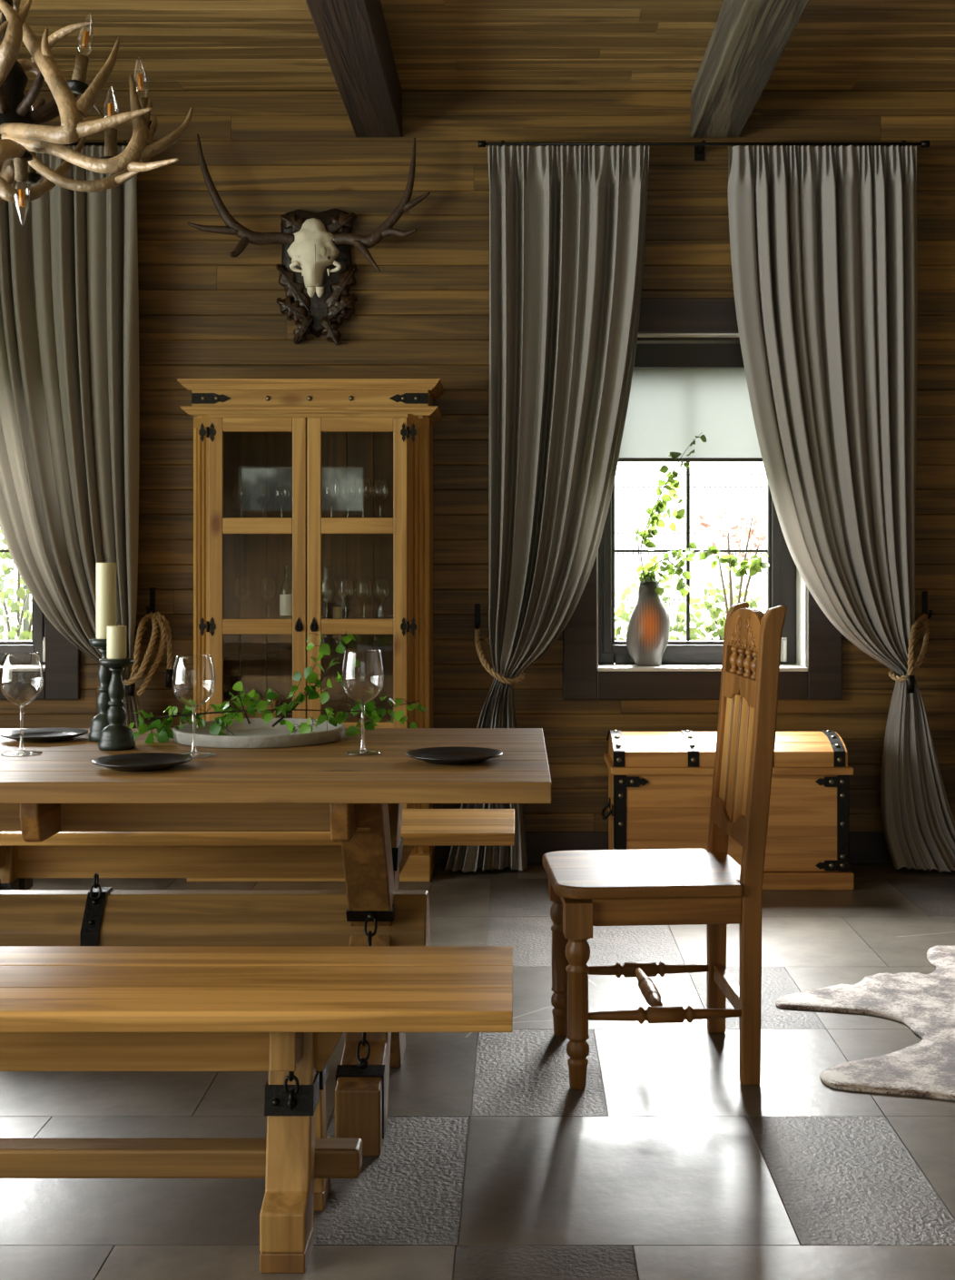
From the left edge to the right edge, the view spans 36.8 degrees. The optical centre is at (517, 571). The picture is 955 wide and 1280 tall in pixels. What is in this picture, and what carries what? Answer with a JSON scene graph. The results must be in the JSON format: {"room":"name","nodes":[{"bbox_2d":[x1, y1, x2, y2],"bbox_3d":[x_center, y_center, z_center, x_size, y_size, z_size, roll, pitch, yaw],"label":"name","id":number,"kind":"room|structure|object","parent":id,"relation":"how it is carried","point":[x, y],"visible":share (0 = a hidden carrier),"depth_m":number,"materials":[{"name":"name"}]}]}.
{"room":"dining room","nodes":[
{"label":"dining room","id":0,"kind":"room"},
{"bbox_2d":[0,864,954,1279],"bbox_3d":[-0.500,1.200,1.375,6.800,0.060,8.750,0,0,0],"label":"floor","id":1,"kind":"structure","parent":0,"point":[489,1166],"depth_m":2.98,"materials":[{"name":"tile"}]},
{"bbox_2d":[0,945,512,1273],"bbox_3d":[-0.935,0.945,2.555,1.854,0.450,0.420,0,0,0],"label":"bench","id":2,"kind":"object","parent":1,"relation":"on","point":[282,1011],"visible":1,"depth_m":2.52,"materials":[{"name":"brown wood"}]},
{"bbox_2d":[0,808,514,890],"bbox_3d":[-0.935,0.945,4.155,1.854,0.450,0.420,0,0,0],"label":"bench","id":3,"kind":"object","parent":1,"relation":"on","point":[64,854],"visible":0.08,"depth_m":4.13,"materials":[{"name":"brown wood"}]},
{"bbox_2d":[0,728,551,1156],"bbox_3d":[-0.935,0.785,3.199,1.999,0.770,0.950,0,0,0],"label":"trestle table","id":4,"kind":"object","parent":1,"relation":"on","point":[359,800],"visible":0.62,"depth_m":3.00,"materials":[{"name":"brown wood"}]},
{"bbox_2d":[0,652,44,756],"bbox_3d":[-1.089,0.289,3.150,0.093,0.220,0.093,0,0,19],"label":"wine glass","id":5,"kind":"object","parent":4,"relation":"on","point":[15,753],"visible":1,"depth_m":3.14,"materials":[{"name":"clear glass"}]},
{"bbox_2d":[0,652,44,706],"bbox_3d":[-1.089,0.237,3.150,0.093,0.116,0.093,0,0,0],"label":"bowl","id":6,"kind":"object","parent":5,"relation":"on","point":[5,696],"depth_m":3.15,"materials":[{"name":"clear glass"}]},
{"bbox_2d":[0,727,88,742],"bbox_3d":[-1.128,0.391,3.420,0.202,0.018,0.202,0,0,0],"label":"plate","id":7,"kind":"object","parent":4,"relation":"on","point":[54,733],"visible":1,"depth_m":3.44,"materials":[{"name":"black ceramic"}]},
{"bbox_2d":[88,638,111,742],"bbox_3d":[-0.975,0.279,3.400,0.081,0.241,0.081,0,0,0],"label":"candlestick","id":8,"kind":"object","parent":4,"relation":"on","point":[99,722],"visible":0.46,"depth_m":3.38,"materials":[{"name":"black wood"}]},
{"bbox_2d":[96,558,116,639],"bbox_3d":[-0.975,0.063,3.400,0.047,0.191,0.047,0,0,0],"label":"pillar candle","id":9,"kind":"object","parent":8,"relation":"on","point":[105,572],"visible":0.87,"depth_m":3.38,"materials":[{"name":"wax"}]},
{"bbox_2d":[98,658,135,750],"bbox_3d":[-0.905,0.298,3.240,0.081,0.203,0.081,0,0,0],"label":"candlestick","id":10,"kind":"object","parent":4,"relation":"on","point":[116,736],"visible":0.98,"depth_m":3.22,"materials":[{"name":"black wood"}]},
{"bbox_2d":[107,620,126,659],"bbox_3d":[-0.905,0.153,3.240,0.043,0.085,0.043,0,0,0],"label":"pillar candle","id":11,"kind":"object","parent":10,"relation":"on","point":[116,635],"visible":1,"depth_m":3.22,"materials":[{"name":"wax"}]},
{"bbox_2d":[91,752,192,771],"bbox_3d":[-0.766,0.391,2.930,0.200,0.018,0.200,0,0,0],"label":"plate","id":12,"kind":"object","parent":4,"relation":"on","point":[143,762],"visible":1,"depth_m":2.95,"materials":[{"name":"black ceramic"}]},
{"bbox_2d":[171,654,215,758],"bbox_3d":[-0.704,0.290,3.120,0.092,0.218,0.092,0,0,0],"label":"wine glass","id":13,"kind":"object","parent":4,"relation":"on","point":[197,754],"visible":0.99,"depth_m":3.11,"materials":[{"name":"clear glass"}]},
{"bbox_2d":[171,654,215,708],"bbox_3d":[-0.704,0.239,3.120,0.092,0.115,0.092,0,0,0],"label":"bowl","id":14,"kind":"object","parent":13,"relation":"on","point":[209,654],"depth_m":3.11,"materials":[{"name":"clear glass"}]},
{"bbox_2d":[172,718,344,748],"bbox_3d":[-0.618,0.385,3.440,0.406,0.029,0.406,0,0,0],"label":"tray","id":15,"kind":"object","parent":4,"relation":"on","point":[255,734],"visible":0.88,"depth_m":3.33,"materials":[{"name":"stone"}]},
{"bbox_2d":[128,680,426,743],"bbox_3d":[-0.566,0.332,3.400,0.705,0.140,0.201,0,0,-5],"label":"leafy branch","id":16,"kind":"object","parent":15,"relation":"on","point":[164,733],"visible":0.98,"depth_m":3.41,"materials":[{"name":"green plant"}]},
{"bbox_2d":[271,630,360,727],"bbox_3d":[-0.485,0.257,3.464,0.217,0.227,0.092,0,0,-13],"label":"leafy branch","id":17,"kind":"object","parent":15,"relation":"on","point":[312,677],"visible":0.99,"depth_m":3.46,"materials":[{"name":"green plant"}]},
{"bbox_2d":[341,649,383,755],"bbox_3d":[-0.341,0.285,3.160,0.093,0.228,0.093,0,0,0],"label":"wine glass","id":18,"kind":"object","parent":4,"relation":"on","point":[359,752],"visible":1,"depth_m":3.15,"materials":[{"name":"clear glass"}]},
{"bbox_2d":[341,649,383,703],"bbox_3d":[-0.341,0.232,3.160,0.093,0.120,0.093,0,0,0],"label":"bowl","id":19,"kind":"object","parent":18,"relation":"on","point":[348,694],"depth_m":3.15,"materials":[{"name":"clear glass"}]},
{"bbox_2d":[405,746,502,764],"bbox_3d":[-0.134,0.391,3.035,0.206,0.018,0.206,0,0,0],"label":"plate","id":20,"kind":"object","parent":4,"relation":"on","point":[449,754],"visible":1,"depth_m":3.06,"materials":[{"name":"black ceramic"}]},
{"bbox_2d":[177,378,443,881],"bbox_3d":[-0.787,0.221,5.564,0.988,1.897,0.369,0,0,0],"label":"display cabinet","id":21,"kind":"object","parent":1,"relation":"on","point":[300,433],"visible":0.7,"depth_m":5.46,"materials":[{"name":"brown wood"}]},
{"bbox_2d":[232,482,250,503],"bbox_3d":[-1.070,-0.265,5.560,0.068,0.160,0.067,0,0,0],"label":"stemmed glass","id":22,"kind":"object","parent":21,"relation":"on","point":[234,483],"visible":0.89,"depth_m":5.56,"materials":[{"name":"clear glass"}]},
{"bbox_2d":[234,578,252,601],"bbox_3d":[-1.067,0.111,5.580,0.068,0.170,0.067,0,0,0],"label":"stemmed glass","id":23,"kind":"object","parent":21,"relation":"on","point":[236,578],"visible":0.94,"depth_m":5.58,"materials":[{"name":"clear glass"}]},
{"bbox_2d":[223,697,282,718],"bbox_3d":[-1.028,0.539,5.580,0.205,0.090,0.160,0,0,0],"label":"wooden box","id":24,"kind":"object","parent":21,"relation":"on","point":[276,701],"visible":0.29,"depth_m":5.50,"materials":[{"name":"brown wood"}]},
{"bbox_2d":[259,578,277,601],"bbox_3d":[-0.971,0.111,5.600,0.068,0.170,0.067,0,0,0],"label":"stemmed glass","id":25,"kind":"object","parent":21,"relation":"on","point":[261,578],"visible":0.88,"depth_m":5.60,"materials":[{"name":"clear glass"}]},
{"bbox_2d":[272,482,290,503],"bbox_3d":[-0.913,-0.265,5.550,0.068,0.160,0.067,0,0,0],"label":"stemmed glass","id":26,"kind":"object","parent":21,"relation":"on","point":[274,483],"visible":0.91,"depth_m":5.55,"materials":[{"name":"clear glass"}]},
{"bbox_2d":[279,581,292,619],"bbox_3d":[-0.881,0.086,5.500,0.062,0.220,0.062,0,0,0],"label":"bottle","id":27,"kind":"object","parent":21,"relation":"on","point":[285,600],"visible":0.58,"depth_m":5.47,"materials":[{"name":"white glass"}]},
{"bbox_2d":[322,479,340,502],"bbox_3d":[-0.721,-0.272,5.560,0.068,0.174,0.067,0,0,0],"label":"stemmed glass","id":28,"kind":"object","parent":21,"relation":"on","point":[324,479],"visible":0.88,"depth_m":5.56,"materials":[{"name":"clear glass"}]},
{"bbox_2d":[333,606,342,619],"bbox_3d":[-0.689,0.165,5.500,0.036,0.062,0.036,0,0,0],"label":"candle","id":29,"kind":"object","parent":21,"relation":"on","point":[338,610],"visible":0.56,"depth_m":5.49,"materials":[{"name":"wax"}]},
{"bbox_2d":[336,580,354,601],"bbox_3d":[-0.670,0.114,5.600,0.068,0.164,0.067,0,0,0],"label":"stemmed glass","id":30,"kind":"object","parent":21,"relation":"on","point":[339,580],"visible":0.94,"depth_m":5.60,"materials":[{"name":"clear glass"}]},
{"bbox_2d":[338,479,356,502],"bbox_3d":[-0.665,-0.272,5.620,0.068,0.174,0.067,0,0,0],"label":"stemmed glass","id":31,"kind":"object","parent":21,"relation":"on","point":[349,479],"visible":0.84,"depth_m":5.62,"materials":[{"name":"clear glass"}]},
{"bbox_2d":[306,718,393,721],"bbox_3d":[-0.788,0.594,5.599,0.855,0.018,0.268,0,0,0],"label":"shelf","id":32,"kind":"object","parent":21,"relation":"attached to","point":[347,719],"depth_m":5.65,"materials":[{"name":"brown wood"}]},
{"bbox_2d":[354,478,372,502],"bbox_3d":[-0.596,-0.272,5.540,0.068,0.174,0.067,0,0,0],"label":"stemmed glass","id":33,"kind":"object","parent":21,"relation":"on","point":[356,478],"visible":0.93,"depth_m":5.54,"materials":[{"name":"clear glass"}]},
{"bbox_2d":[354,580,373,602],"bbox_3d":[-0.593,0.114,5.540,0.068,0.164,0.067,0,0,0],"label":"stemmed glass","id":34,"kind":"object","parent":21,"relation":"on","point":[357,580],"visible":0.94,"depth_m":5.54,"materials":[{"name":"clear glass"}]},
{"bbox_2d":[372,479,389,502],"bbox_3d":[-0.535,-0.272,5.600,0.068,0.174,0.067,0,0,0],"label":"stemmed glass","id":35,"kind":"object","parent":21,"relation":"on","point":[373,479],"visible":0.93,"depth_m":5.60,"materials":[{"name":"clear glass"}]},
{"bbox_2d":[542,601,787,1090],"bbox_3d":[0.338,0.623,3.455,0.529,1.093,0.438,0,0,-4],"label":"dining chair","id":36,"kind":"object","parent":1,"relation":"on","point":[587,889],"visible":1,"depth_m":3.27,"materials":[{"name":"brown wood"}]},
{"bbox_2d":[601,729,854,890],"bbox_3d":[0.790,0.886,5.484,0.930,0.567,0.432,0,0,0],"label":"wooden chest","id":37,"kind":"object","parent":1,"relation":"on","point":[660,783],"visible":0.74,"depth_m":5.29,"materials":[{"name":"brown wood"}]},
{"bbox_2d":[775,945,954,1100],"bbox_3d":[1.079,1.162,3.900,0.709,0.014,1.480,0,0,20],"label":"rug","id":38,"kind":"object","parent":1,"relation":"on","point":[925,1003],"visible":1,"depth_m":3.74,"materials":[{"name":"grey fur"}]},
{"bbox_2d":[0,89,954,831],"bbox_3d":[-0.500,-0.405,5.900,7.200,3.250,0.300,0,0,0],"label":"wall","id":39,"kind":"structure","parent":0,"point":[205,311],"depth_m":5.75,"materials":[{"name":"brown wood"}]},
{"bbox_2d":[0,550,80,699],"bbox_3d":[-2.306,-0.291,5.858,1.112,1.603,0.284,0,0,0],"label":"window","id":40,"kind":"structure","parent":39,"relation":"in","point":[21,672],"depth_m":5.72,"materials":[{"name":"black wood"}]},
{"bbox_2d":[63,140,128,146],"bbox_3d":[-2.323,-1.677,5.678,1.767,0.060,0.142,0,0,0],"label":"curtain rod","id":41,"kind":"object","parent":39,"relation":"attached to","point":[125,142],"visible":0.05,"depth_m":5.61,"materials":[{"name":"black metal"}]},
{"bbox_2d":[0,145,144,728],"bbox_3d":[-1.797,-0.252,5.574,0.828,2.821,0.188,0,0,0],"label":"curtain","id":42,"kind":"object","parent":41,"relation":"hanging from","point":[70,377],"visible":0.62,"depth_m":5.58,"materials":[{"name":"fabric"}]},
{"bbox_2d":[122,611,173,697],"bbox_3d":[-1.472,0.318,5.584,0.233,0.322,0.271,0,0,0],"label":"tieback","id":43,"kind":"object","parent":42,"relation":"attached to","point":[157,618],"visible":0.85,"depth_m":5.54,"materials":[{"name":"brown fabric"}]},
{"bbox_2d":[146,587,155,613],"bbox_3d":[-1.462,0.118,5.704,0.022,0.110,0.090,0,0,0],"label":"wall hook","id":44,"kind":"object","parent":39,"relation":"attached to","point":[152,589],"visible":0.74,"depth_m":5.75,"materials":[{"name":"black metal"}]},
{"bbox_2d":[187,134,429,345],"bbox_3d":[-0.818,-1.315,5.648,0.946,0.818,0.202,0,0,0],"label":"skull mount","id":45,"kind":"object","parent":39,"relation":"attached to","point":[317,270],"visible":1,"depth_m":5.67,"materials":[{"name":"brown wood"}]},
{"bbox_2d":[474,603,480,630],"bbox_3d":[-0.160,0.183,5.704,0.022,0.110,0.090,0,0,0],"label":"wall hook","id":46,"kind":"object","parent":39,"relation":"attached to","point":[477,605],"visible":0.8,"depth_m":5.75,"materials":[{"name":"black metal"}]},
{"bbox_2d":[434,831,892,864],"bbox_3d":[-0.500,1.105,5.741,6.800,0.130,0.018,0,0,0],"label":"baseboard","id":47,"kind":"structure","parent":39,"relation":"attached to","point":[864,847],"depth_m":5.73,"materials":[{"name":"brown wood"}]},
{"bbox_2d":[562,297,841,699],"bbox_3d":[0.739,-0.291,5.858,1.112,1.603,0.284,0,0,0],"label":"window","id":48,"kind":"structure","parent":39,"relation":"in","point":[595,665],"depth_m":5.72,"materials":[{"name":"black wood"}]},
{"bbox_2d":[625,580,669,666],"bbox_3d":[0.532,0.210,5.850,0.181,0.343,0.172,0,0,0],"label":"vase","id":49,"kind":"object","parent":48,"relation":"on","point":[648,629],"visible":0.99,"depth_m":5.79,"materials":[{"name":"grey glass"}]},
{"bbox_2d":[630,432,706,582],"bbox_3d":[0.617,-0.173,5.834,0.310,0.790,0.114,0,0,0],"label":"leafy branch","id":50,"kind":"object","parent":49,"relation":"in","point":[660,506],"visible":0.98,"depth_m":5.83,"materials":[{"name":"green plant"}]},
{"bbox_2d":[635,541,769,599],"bbox_3d":[0.750,0.050,5.811,0.534,0.344,0.141,0,0,9],"label":"leafy branch","id":51,"kind":"object","parent":49,"relation":"in","point":[755,566],"visible":0.98,"depth_m":5.80,"materials":[{"name":"green plant"}]},
{"bbox_2d":[618,337,762,462],"bbox_3d":[0.740,-0.712,5.859,0.810,0.518,0.102,0,0,0],"label":"roller blind","id":52,"kind":"object","parent":48,"relation":"attached to","point":[683,388],"visible":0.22,"depth_m":5.90,"materials":[{"name":"white fabric"}]},
{"bbox_2d":[477,140,929,160],"bbox_3d":[0.729,-1.677,5.678,1.767,0.060,0.142,0,0,0],"label":"curtain rod","id":53,"kind":"object","parent":39,"relation":"attached to","point":[699,147],"visible":0.85,"depth_m":5.61,"materials":[{"name":"black metal"}]},
{"bbox_2d":[444,145,649,872],"bbox_3d":[0.113,-0.252,5.614,0.799,2.821,0.175,0,0,-7],"label":"curtain","id":54,"kind":"object","parent":53,"relation":"hanging from","point":[567,224],"visible":0.85,"depth_m":5.61,"materials":[{"name":"fabric"}]},
{"bbox_2d":[474,627,524,684],"bbox_3d":[-0.070,0.324,5.593,0.201,0.218,0.256,0,0,0],"label":"tieback","id":55,"kind":"object","parent":54,"relation":"attached to","point":[483,660],"visible":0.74,"depth_m":5.52,"materials":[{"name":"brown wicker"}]},
{"bbox_2d":[728,145,954,872],"bbox_3d":[1.312,-0.252,5.569,0.979,2.821,0.198,0,0,0],"label":"curtain","id":56,"kind":"object","parent":53,"relation":"hanging from","point":[823,240],"visible":0.97,"depth_m":5.58,"materials":[{"name":"fabric"}]},
{"bbox_2d":[888,613,929,693],"bbox_3d":[1.525,0.312,5.584,0.159,0.297,0.291,0,0,13],"label":"tieback","id":57,"kind":"object","parent":56,"relation":"attached to","point":[922,621],"visible":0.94,"depth_m":5.49,"materials":[{"name":"brown fabric"}]},
{"bbox_2d":[922,590,932,618],"bbox_3d":[1.633,0.132,5.704,0.022,0.110,0.090,0,0,0],"label":"wall hook","id":58,"kind":"object","parent":39,"relation":"attached to","point":[924,593],"visible":0.71,"depth_m":5.75,"materials":[{"name":"black metal"}]},
{"bbox_2d":[0,0,954,89],"bbox_3d":[-0.500,-1.990,1.425,7.200,0.120,9.250,0,0,0],"label":"ceiling","id":59,"kind":"structure","parent":0,"point":[180,44],"depth_m":5.22,"materials":[{"name":"brown wood"}]},
{"bbox_2d":[0,0,193,217],"bbox_3d":[-1.155,-1.326,3.164,1.196,1.206,0.560,0,0,35],"label":"antler chandelier","id":60,"kind":"object","parent":59,"relation":"hanging from","point":[23,135],"visible":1,"depth_m":3.00,"materials":[{"name":"beige"}]},
{"bbox_2d":[305,0,402,137],"bbox_3d":[-0.555,-1.835,1.375,0.186,0.190,8.748,0,0,0],"label":"ceiling beam","id":61,"kind":"structure","parent":59,"relation":"attached to","point":[353,34],"depth_m":4.95,"materials":[{"name":"brown wood"}]},
{"bbox_2d":[690,0,809,137],"bbox_3d":[0.793,-1.835,1.375,0.196,0.190,8.748,0,0,0],"label":"ceiling beam","id":62,"kind":"structure","parent":59,"relation":"attached to","point":[748,39],"depth_m":4.96,"materials":[{"name":"brown wood"}]},
{"label":"outside","id":63,"kind":"structure","parent":0,"visible":0},
{"bbox_2d":[0,605,765,639],"bbox_3d":[0.000,1.495,33.030,60.000,0.150,53.940,0,0,0],"label":"ground","id":64,"kind":"structure","parent":63,"point":[627,607],"depth_m":43.57,"materials":[{"name":"green plant"}]},
{"bbox_2d":[0,532,30,639],"bbox_3d":[-6.400,0.170,14.024,3.260,2.500,0.053,0,0,0],"label":"fence panel","id":65,"kind":"object","parent":64,"relation":"on","point":[25,625],"visible":0.03,"depth_m":14.01,"materials":[{"name":"grey"}]},
{"bbox_2d":[0,528,31,639],"bbox_3d":[-3.830,0.344,11.017,1.811,2.283,1.313,0,0,0],"label":"bush","id":66,"kind":"object","parent":64,"relation":"on","point":[20,592],"visible":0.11,"depth_m":10.99,"materials":[{"name":"green plant"}]},
{"bbox_2d":[614,582,707,640],"bbox_3d":[0.930,0.755,11.580,1.297,1.332,0.886,0,0,0],"label":"bush","id":67,"kind":"object","parent":64,"relation":"on","point":[680,626],"visible":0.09,"depth_m":11.53,"materials":[{"name":"green plant"}]},
{"bbox_2d":[614,466,765,639],"bbox_3d":[1.200,0.170,14.024,3.260,2.500,0.053,0,0,0],"label":"fence panel","id":68,"kind":"object","parent":64,"relation":"on","point":[617,474],"visible":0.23,"depth_m":14.00,"materials":[{"name":"grey metal"}]},
{"bbox_2d":[675,581,765,639],"bbox_3d":[1.897,0.779,12.991,1.101,1.372,0.830,0,0,0],"label":"bush","id":69,"kind":"object","parent":64,"relation":"on","point":[718,619],"visible":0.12,"depth_m":12.98,"materials":[{"name":"green plant"}]},
{"bbox_2d":[689,493,765,614],"bbox_3d":[1.543,0.428,10.192,0.588,1.985,0.498,0,0,-23],"label":"maple tree","id":70,"kind":"object","parent":64,"relation":"on","point":[722,533],"visible":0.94,"depth_m":10.19,"materials":[{"name":"brown plant"}]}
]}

